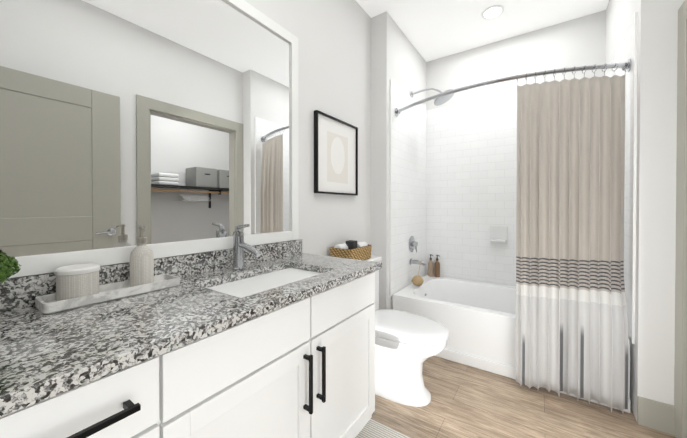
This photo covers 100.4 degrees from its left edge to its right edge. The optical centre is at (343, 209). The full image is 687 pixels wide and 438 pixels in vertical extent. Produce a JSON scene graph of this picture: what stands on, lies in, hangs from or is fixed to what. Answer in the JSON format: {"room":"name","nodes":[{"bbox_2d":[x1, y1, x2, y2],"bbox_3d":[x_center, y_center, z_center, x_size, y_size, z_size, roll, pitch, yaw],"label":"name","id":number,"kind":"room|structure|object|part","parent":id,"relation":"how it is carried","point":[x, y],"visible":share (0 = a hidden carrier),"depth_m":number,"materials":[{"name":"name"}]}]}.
{"room":"bathroom","nodes":[
{"label":"bathroom","id":0,"kind":"room"},
{"bbox_2d":[0,240,301,311],"bbox_3d":[-0.624,0.226,1.180,0.020,0.085,1.304,0,1,35],"label":"backsplash","id":1,"kind":"structure","parent":0,"relation":"attached to","point":[18,292],"depth_m":0.99,"materials":[{"name":"grey stone"}]},
{"bbox_2d":[244,0,370,255],"bbox_3d":[-0.574,-0.238,1.377,0.120,2.770,4.920,0,1,35],"label":"wall","id":2,"kind":"structure","parent":0,"point":[334,57],"depth_m":1.97,"materials":[{"name":"paint"}]},
{"bbox_2d":[0,0,298,278],"bbox_3d":[-0.615,-0.408,1.187,0.022,1.180,1.208,0,1,35],"label":"mirror","id":3,"kind":"object","parent":2,"relation":"attached to","point":[171,126],"visible":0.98,"depth_m":1.03,"materials":[{"name":"clear glass"}]},
{"bbox_3d":[-0.615,0.155,1.192,0.022,0.054,1.100,0,1,34],"label":"frame","id":4,"kind":"part","parent":3,"relation":"part of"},
{"bbox_3d":[-0.615,-0.971,1.183,0.022,0.054,1.100,0,1,34],"label":"frame","id":5,"kind":"part","parent":3,"relation":"part of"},
{"bbox_3d":[-0.288,-0.412,1.663,0.022,1.180,0.054,0,1,34],"label":"frame","id":6,"kind":"part","parent":3,"relation":"part of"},
{"bbox_2d":[314,110,357,195],"bbox_3d":[-0.039,-0.368,2.020,0.028,0.525,0.492,0,1,35],"label":"picture frame","id":7,"kind":"object","parent":2,"relation":"attached to","point":[335,155],"visible":0.98,"depth_m":1.99,"materials":[{"name":"black metal"}]},
{"bbox_2d":[371,11,425,309],"bbox_3d":[0.578,-0.250,2.818,0.146,2.770,1.000,0,1,35],"label":"wall","id":8,"kind":"structure","parent":0,"point":[397,58],"depth_m":2.41,"materials":[{"name":"paint"}]},
{"bbox_2d":[389,79,390,296],"bbox_3d":[0.396,-0.176,2.415,0.011,1.830,0.010,0,1,35],"label":"trim","id":9,"kind":"structure","parent":8,"relation":"attached to","point":[390,206],"depth_m":2.41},
{"bbox_2d":[391,80,426,295],"bbox_3d":[0.661,-0.180,2.804,0.008,1.830,0.930,0,1,35],"label":"wall tiles","id":10,"kind":"structure","parent":8,"relation":"attached to","point":[408,173],"depth_m":2.71,"materials":[{"name":"white tile"}]},
{"bbox_2d":[409,236,425,265],"bbox_3d":[0.734,0.403,2.771,0.153,0.279,0.156,0,1,35],"label":"fitting","id":11,"kind":"object","parent":10,"relation":"attached to","point":[413,243],"depth_m":2.77,"materials":[{"name":"silver metal"}]},
{"bbox_2d":[411,260,423,285],"bbox_3d":[0.700,0.598,2.676,0.112,0.232,0.140,0,1,35],"label":"loofah","id":12,"kind":"object","parent":11,"relation":"hanging from","point":[418,280],"visible":1,"depth_m":2.64,"materials":[{"name":"beige"}]},
{"bbox_3d":[0.718,0.515,2.747,0.150,0.053,0.042,0,1,34],"label":"spout","id":13,"kind":"part","parent":11,"relation":"part of","materials":[{"name":"silver metal"}]},
{"bbox_2d":[411,88,453,105],"bbox_3d":[0.824,-1.066,2.669,0.398,0.181,0.199,0,1,23],"label":"fitting","id":14,"kind":"object","parent":10,"relation":"attached to","point":[441,100],"depth_m":2.66,"materials":[{"name":"silver metal"}]},
{"bbox_3d":[0.793,-1.106,2.719,0.288,0.082,0.018,0,1,34],"label":"arm","id":15,"kind":"part","parent":14,"relation":"part of"},
{"bbox_2d":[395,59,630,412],"bbox_3d":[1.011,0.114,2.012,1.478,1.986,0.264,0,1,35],"label":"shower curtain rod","id":16,"kind":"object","parent":10,"relation":"attached to","point":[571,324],"visible":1,"depth_m":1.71,"materials":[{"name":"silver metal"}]},
{"bbox_2d":[516,75,627,412],"bbox_3d":[1.367,0.162,1.740,0.531,1.895,0.219,0,1,34],"label":"curtain","id":17,"kind":"object","parent":16,"relation":"hanging from","point":[572,318],"depth_m":1.71,"materials":[{"name":"fabric"}]},
{"bbox_2d":[356,0,608,61],"bbox_3d":[0.804,-1.656,0.527,3.700,0.080,5.100,0,1,35],"label":"ceiling","id":18,"kind":"structure","parent":0,"point":[433,29],"depth_m":2.44,"materials":[{"name":"paint"}]},
{"bbox_2d":[481,5,503,18],"bbox_3d":[1.234,-1.627,2.364,0.170,0.008,0.170,0,1,35],"label":"recessed light","id":19,"kind":"object","parent":18,"relation":"in","point":[493,12],"depth_m":2.36,"materials":[{"name":"white"}]},
{"bbox_2d":[426,10,605,109],"bbox_3d":[2.236,-0.246,2.358,3.400,2.770,0.120,0,1,35],"label":"wall","id":20,"kind":"structure","parent":0,"point":[579,42],"depth_m":2.67,"materials":[{"name":"paint"}]},
{"bbox_2d":[490,226,507,243],"bbox_3d":[1.488,0.251,2.748,0.150,0.170,0.074,0,1,35],"label":"soap shelf","id":21,"kind":"object","parent":20,"relation":"attached to","point":[498,234],"visible":1,"depth_m":2.76,"materials":[{"name":"ceramic"}]},
{"bbox_2d":[426,76,601,285],"bbox_3d":[1.530,-0.179,2.765,1.484,1.830,0.008,0,1,35],"label":"wall tile","id":22,"kind":"structure","parent":20,"relation":"attached to","point":[471,172],"depth_m":2.91,"materials":[{"name":"white tile"}]},
{"bbox_2d":[371,356,675,437],"bbox_3d":[0.804,1.179,0.551,3.700,0.050,5.100,0,1,35],"label":"floor","id":23,"kind":"structure","parent":0,"point":[466,401],"depth_m":1.60,"materials":[{"name":"brown wood"}]},
{"bbox_2d":[0,268,381,437],"bbox_3d":[-0.412,0.725,1.022,0.551,0.850,1.316,0,1,35],"label":"bathroom vanity","id":24,"kind":"object","parent":23,"relation":"on","point":[240,339],"depth_m":0.80,"materials":[{"name":"paint"}]},
{"bbox_3d":[-0.487,0.389,0.503,0.018,0.141,0.290,0,1,34],"label":"drawer","id":25,"kind":"part","parent":24,"relation":"part of","materials":[{"name":"paint"}]},
{"bbox_3d":[-0.419,0.386,0.559,0.030,0.011,0.011,0,1,34],"label":"pull post","id":26,"kind":"part","parent":24,"relation":"part of","materials":[{"name":"black metal"}]},
{"bbox_3d":[-0.487,0.603,0.505,0.018,0.269,0.290,0,1,34],"label":"drawer","id":27,"kind":"part","parent":24,"relation":"part of","materials":[{"name":"paint"}]},
{"bbox_2d":[0,252,381,407],"bbox_3d":[-0.410,0.285,1.031,0.542,0.031,1.340,0,1,35],"label":"countertop","id":28,"kind":"structure","parent":24,"relation":"on","point":[39,352],"depth_m":0.69,"materials":[{"name":"grey stone"}]},
{"bbox_2d":[0,253,21,284],"bbox_3d":[-0.865,0.179,0.658,0.158,0.187,0.168,0,1,35],"label":"potted plant","id":29,"kind":"object","parent":28,"relation":"on","point":[7,265],"visible":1,"depth_m":0.69,"materials":[{"name":"green plant"}]},
{"bbox_2d":[35,274,179,313],"bbox_3d":[-0.715,0.256,0.902,0.110,0.028,0.340,0,1,35],"label":"tray","id":30,"kind":"object","parent":28,"relation":"on","point":[47,304],"visible":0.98,"depth_m":0.85,"materials":[{"name":"stone"}]},
{"bbox_2d":[55,263,99,300],"bbox_3d":[-0.766,0.213,0.827,0.096,0.096,0.096,0,1,35],"label":"canister","id":31,"kind":"object","parent":30,"relation":"on","point":[76,280],"visible":0.77,"depth_m":0.79,"materials":[{"name":"ceramic"}]},
{"bbox_3d":[-0.766,0.172,0.827,0.096,0.016,0.096,0,1,34],"label":"lid","id":32,"kind":"part","parent":31,"relation":"part of","materials":[{"name":"ceramic"}]},
{"bbox_2d":[130,226,153,286],"bbox_3d":[-0.675,0.158,0.958,0.068,0.204,0.066,0,1,35],"label":"soap dispenser","id":33,"kind":"object","parent":30,"relation":"on","point":[141,263],"visible":0.92,"depth_m":0.94,"materials":[{"name":"ceramic"}]},
{"bbox_2d":[228,224,263,271],"bbox_3d":[-0.425,0.166,1.254,0.172,0.204,0.058,0,1,35],"label":"faucet","id":34,"kind":"object","parent":28,"relation":"on","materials":[{"name":"silver metal"}]},
{"bbox_2d":[204,264,323,295],"bbox_3d":[-0.293,0.366,1.164,0.314,0.156,0.525,0,1,35],"label":"sink","id":35,"kind":"object","parent":28,"relation":"in","point":[255,281],"depth_m":1.20,"materials":[{"name":"white ceramic"}]},
{"bbox_3d":[-0.263,0.504,0.829,0.018,0.058,0.369,0,1,34],"label":"door rail","id":36,"kind":"part","parent":24,"relation":"part of","materials":[{"name":"paint"}]},
{"bbox_3d":[-0.267,0.743,0.833,0.010,0.425,0.373,0,1,34],"label":"door panel","id":37,"kind":"part","parent":24,"relation":"part of","materials":[{"name":"paint"}]},
{"bbox_3d":[-0.124,0.512,0.989,0.030,0.011,0.011,0,1,34],"label":"pull post","id":38,"kind":"part","parent":24,"relation":"part of","materials":[{"name":"black metal"}]},
{"bbox_3d":[-0.124,0.689,0.990,0.030,0.011,0.011,0,1,34],"label":"pull post","id":39,"kind":"part","parent":24,"relation":"part of","materials":[{"name":"black metal"}]},
{"bbox_3d":[-0.084,0.512,1.047,0.030,0.011,0.011,0,1,34],"label":"pull post","id":40,"kind":"part","parent":24,"relation":"part of","materials":[{"name":"black metal"}]},
{"bbox_3d":[-0.084,0.688,1.049,0.030,0.011,0.011,0,1,34],"label":"pull post","id":41,"kind":"part","parent":24,"relation":"part of","materials":[{"name":"black metal"}]},
{"bbox_3d":[0.014,0.500,1.233,0.018,0.058,0.365,0,1,34],"label":"door rail","id":42,"kind":"part","parent":24,"relation":"part of","materials":[{"name":"paint"}]},
{"bbox_3d":[0.011,0.740,1.237,0.010,0.425,0.369,0,1,34],"label":"door panel","id":43,"kind":"part","parent":24,"relation":"part of","materials":[{"name":"paint"}]},
{"bbox_3d":[0.014,0.979,1.237,0.018,0.058,0.365,0,1,34],"label":"door rail","id":44,"kind":"part","parent":24,"relation":"part of","materials":[{"name":"paint"}]},
{"bbox_2d":[355,419,409,437],"bbox_3d":[0.132,1.143,1.079,0.524,0.012,0.804,0,1,35],"label":"rug","id":45,"kind":"object","parent":23,"relation":"on","point":[372,428],"visible":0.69,"depth_m":1.45,"materials":[{"name":"white fabric"}]},
{"bbox_2d":[364,255,448,406],"bbox_3d":[0.292,0.748,1.860,0.750,0.790,0.485,0,1,35],"label":"toilet","id":46,"kind":"object","parent":23,"relation":"on","point":[407,344],"visible":0.65,"depth_m":1.70,"materials":[{"name":"ceramic"}]},
{"bbox_2d":[330,240,371,259],"bbox_3d":[0.054,0.283,1.987,0.178,0.135,0.288,0,1,35],"label":"basket","id":47,"kind":"object","parent":46,"relation":"on","point":[351,249],"visible":0.96,"depth_m":1.91,"materials":[{"name":"wicker"}]},
{"bbox_2d":[334,243,347,248],"bbox_3d":[-0.004,0.269,1.954,0.067,0.068,0.131,0,1,34],"label":"towel","id":48,"kind":"object","parent":47,"relation":"in","point":[345,245],"depth_m":1.91,"materials":[{"name":"white fabric"}]},
{"bbox_2d":[357,241,367,247],"bbox_3d":[0.120,0.266,2.030,0.067,0.068,0.106,0,1,34],"label":"towel","id":49,"kind":"object","parent":47,"relation":"in","point":[360,244],"depth_m":2.00,"materials":[{"name":"white fabric"}]},
{"bbox_3d":[0.065,0.583,2.006,0.201,0.387,0.450,0,1,34],"label":"tank","id":50,"kind":"part","parent":46,"relation":"part of","materials":[{"name":"ceramic"}]},
{"bbox_3d":[0.374,0.726,1.795,0.543,0.049,0.385,0,1,34],"label":"seat","id":51,"kind":"part","parent":46,"relation":"part of","materials":[{"name":"ceramic"}]},
{"bbox_2d":[392,274,630,412],"bbox_3d":[1.266,0.934,2.391,1.460,0.410,0.916,0,1,35],"label":"bathtub","id":52,"kind":"object","parent":23,"relation":"on","point":[477,319],"visible":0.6,"depth_m":2.15,"materials":[{"name":"ceramic"}]},
{"bbox_2d":[428,254,432,276],"bbox_3d":[0.945,0.604,3.092,0.062,0.234,0.058,0,1,35],"label":"bottle","id":53,"kind":"object","parent":52,"relation":"on","point":[430,268],"visible":0.96,"depth_m":3.07,"materials":[{"name":"brown plastic"}]},
{"bbox_2d":[434,255,439,276],"bbox_3d":[1.005,0.604,3.059,0.062,0.234,0.058,0,1,35],"label":"bottle","id":54,"kind":"object","parent":52,"relation":"on","point":[437,269],"visible":1,"depth_m":3.04,"materials":[{"name":"brown plastic"}]},
{"bbox_2d":[605,0,682,420],"bbox_3d":[1.964,-0.242,1.865,0.250,2.770,1.000,0,1,35],"label":"wall","id":55,"kind":"structure","parent":0,"point":[652,356],"depth_m":1.49,"materials":[{"name":"paint"}]},
{"bbox_2d":[605,16,633,341],"bbox_3d":[1.877,-0.173,1.968,0.008,1.830,0.930,0,1,35],"label":"wall tile","id":56,"kind":"structure","parent":55,"relation":"attached to","point":[624,53],"depth_m":1.68,"materials":[{"name":"white tile"}]},
{"bbox_2d":[632,11,637,343],"bbox_3d":[1.610,-0.170,1.581,0.011,1.830,0.010,0,1,35],"label":"trim","id":57,"kind":"structure","parent":55,"relation":"attached to","point":[634,171],"depth_m":1.58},
{"bbox_2d":[637,396,674,435],"bbox_3d":[1.635,1.074,1.486,0.150,0.145,0.014,0,1,35],"label":"baseboard","id":58,"kind":"structure","parent":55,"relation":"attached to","point":[656,415],"depth_m":1.49,"materials":[{"name":"beige paint"}]},
{"bbox_3d":[1.714,-0.238,1.369,0.100,2.770,0.100,0,1,35],"label":"wall","id":59,"kind":"structure","parent":0,"visible":0},
{"bbox_2d":[674,0,686,437],"bbox_3d":[1.665,0.072,1.405,0.018,2.150,0.098,0,1,35],"label":"trim","id":60,"kind":"structure","parent":59,"relation":"attached to","point":[680,385],"depth_m":1.39,"materials":[{"name":"beige paint"}]}
]}

